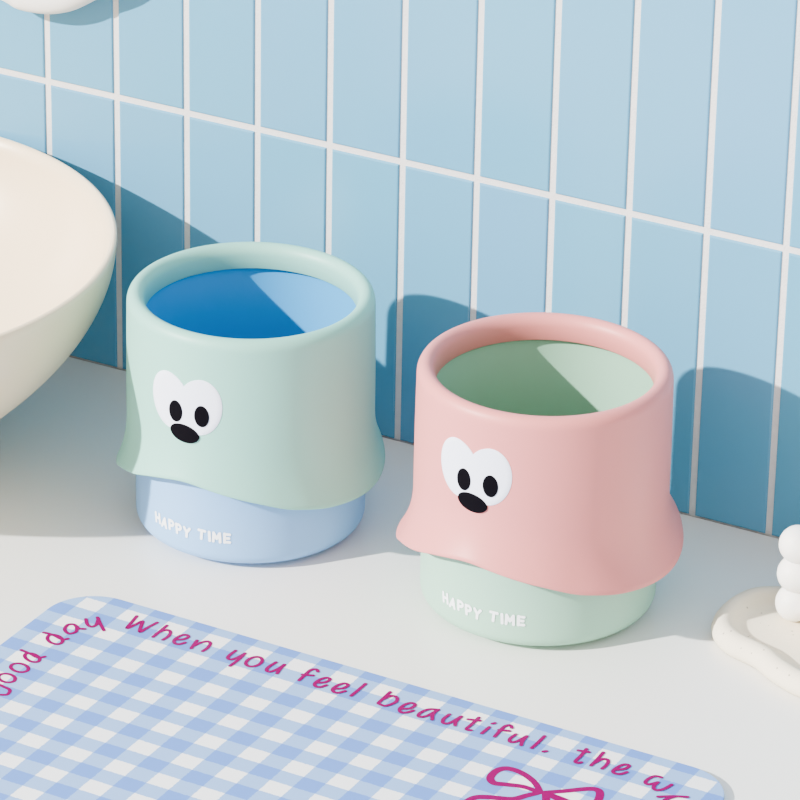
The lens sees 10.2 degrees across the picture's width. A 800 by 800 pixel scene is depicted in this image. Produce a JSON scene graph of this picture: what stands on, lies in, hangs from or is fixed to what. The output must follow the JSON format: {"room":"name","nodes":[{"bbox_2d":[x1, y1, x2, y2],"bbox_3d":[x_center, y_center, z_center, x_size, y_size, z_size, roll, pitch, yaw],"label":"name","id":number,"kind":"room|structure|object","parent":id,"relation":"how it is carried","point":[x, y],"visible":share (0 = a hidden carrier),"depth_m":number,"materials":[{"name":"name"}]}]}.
{"room":"bathroom","nodes":[
{"label":"bathroom","id":0,"kind":"room"},
{"bbox_2d":[0,0,799,538],"bbox_3d":[0.054,-0.223,2.620,1.800,0.605,0.030,14,29,25],"label":"wall","id":1,"kind":"structure","parent":0,"point":[634,165],"depth_m":2.65,"materials":[{"name":"blue tile"}]},
{"bbox_2d":[2,0,94,13],"bbox_3d":[-0.217,-0.288,2.718,0.148,0.116,0.020,14,29,25],"label":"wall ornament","id":2,"kind":"object","parent":1,"relation":"attached to","point":[33,6],"visible":1,"depth_m":2.73,"materials":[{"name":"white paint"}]},
{"bbox_2d":[0,357,799,799],"bbox_3d":[-0.147,0.203,2.422,1.800,0.030,0.800,14,29,25],"label":"countertop","id":3,"kind":"structure","parent":1,"relation":"attached to","point":[661,685],"depth_m":2.57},
{"bbox_2d":[0,137,116,418],"bbox_3d":[-0.359,-0.034,2.697,0.377,0.144,0.377,21,33,35],"label":"basin","id":4,"kind":"object","parent":3,"relation":"in","point":[58,232],"visible":1,"depth_m":2.74,"materials":[{"name":"beige ceramic"}]},
{"bbox_2d":[116,242,384,562],"bbox_3d":[-0.088,0.003,2.626,0.159,0.149,0.159,20,32,34],"label":"cup","id":5,"kind":"object","parent":3,"relation":"on","point":[252,434],"visible":1,"depth_m":2.58,"materials":[{"name":"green plastic"}]},
{"bbox_2d":[0,596,723,799],"bbox_3d":[-0.079,0.218,2.356,0.423,0.004,0.320,15,29,25],"label":"mat","id":6,"kind":"object","parent":3,"relation":"on","point":[102,698],"visible":1,"depth_m":2.43,"materials":[{"name":"blue fabric"}]},
{"bbox_2d":[464,766,603,799],"bbox_3d":[0.071,0.211,2.371,0.069,0.001,0.051,11,28,19],"label":"print","id":7,"kind":"object","parent":6,"relation":"on","point":[480,782],"depth_m":2.38,"materials":[{"name":"pink"}]},
{"bbox_2d":[396,312,683,645],"bbox_3d":[0.081,0.046,2.544,0.165,0.149,0.165,-2,26,-6],"label":"cup","id":8,"kind":"object","parent":3,"relation":"on","point":[542,511],"visible":1,"depth_m":2.50,"materials":[{"name":"pink plastic"}]},
{"bbox_2d":[711,586,799,696],"bbox_3d":[0.242,0.139,2.517,0.144,0.014,0.111,14,29,25],"label":"tray","id":9,"kind":"object","parent":3,"relation":"on","point":[749,628],"visible":0.94,"depth_m":2.52,"materials":[{"name":"white ceramic"}]},
{"bbox_2d":[775,525,799,621],"bbox_3d":[0.251,0.099,2.534,0.060,0.060,0.060,-23,35,-40],"label":"candle","id":10,"kind":"object","parent":9,"relation":"on","point":[787,601],"visible":1,"depth_m":2.53,"materials":[{"name":"white wax"}]}
]}

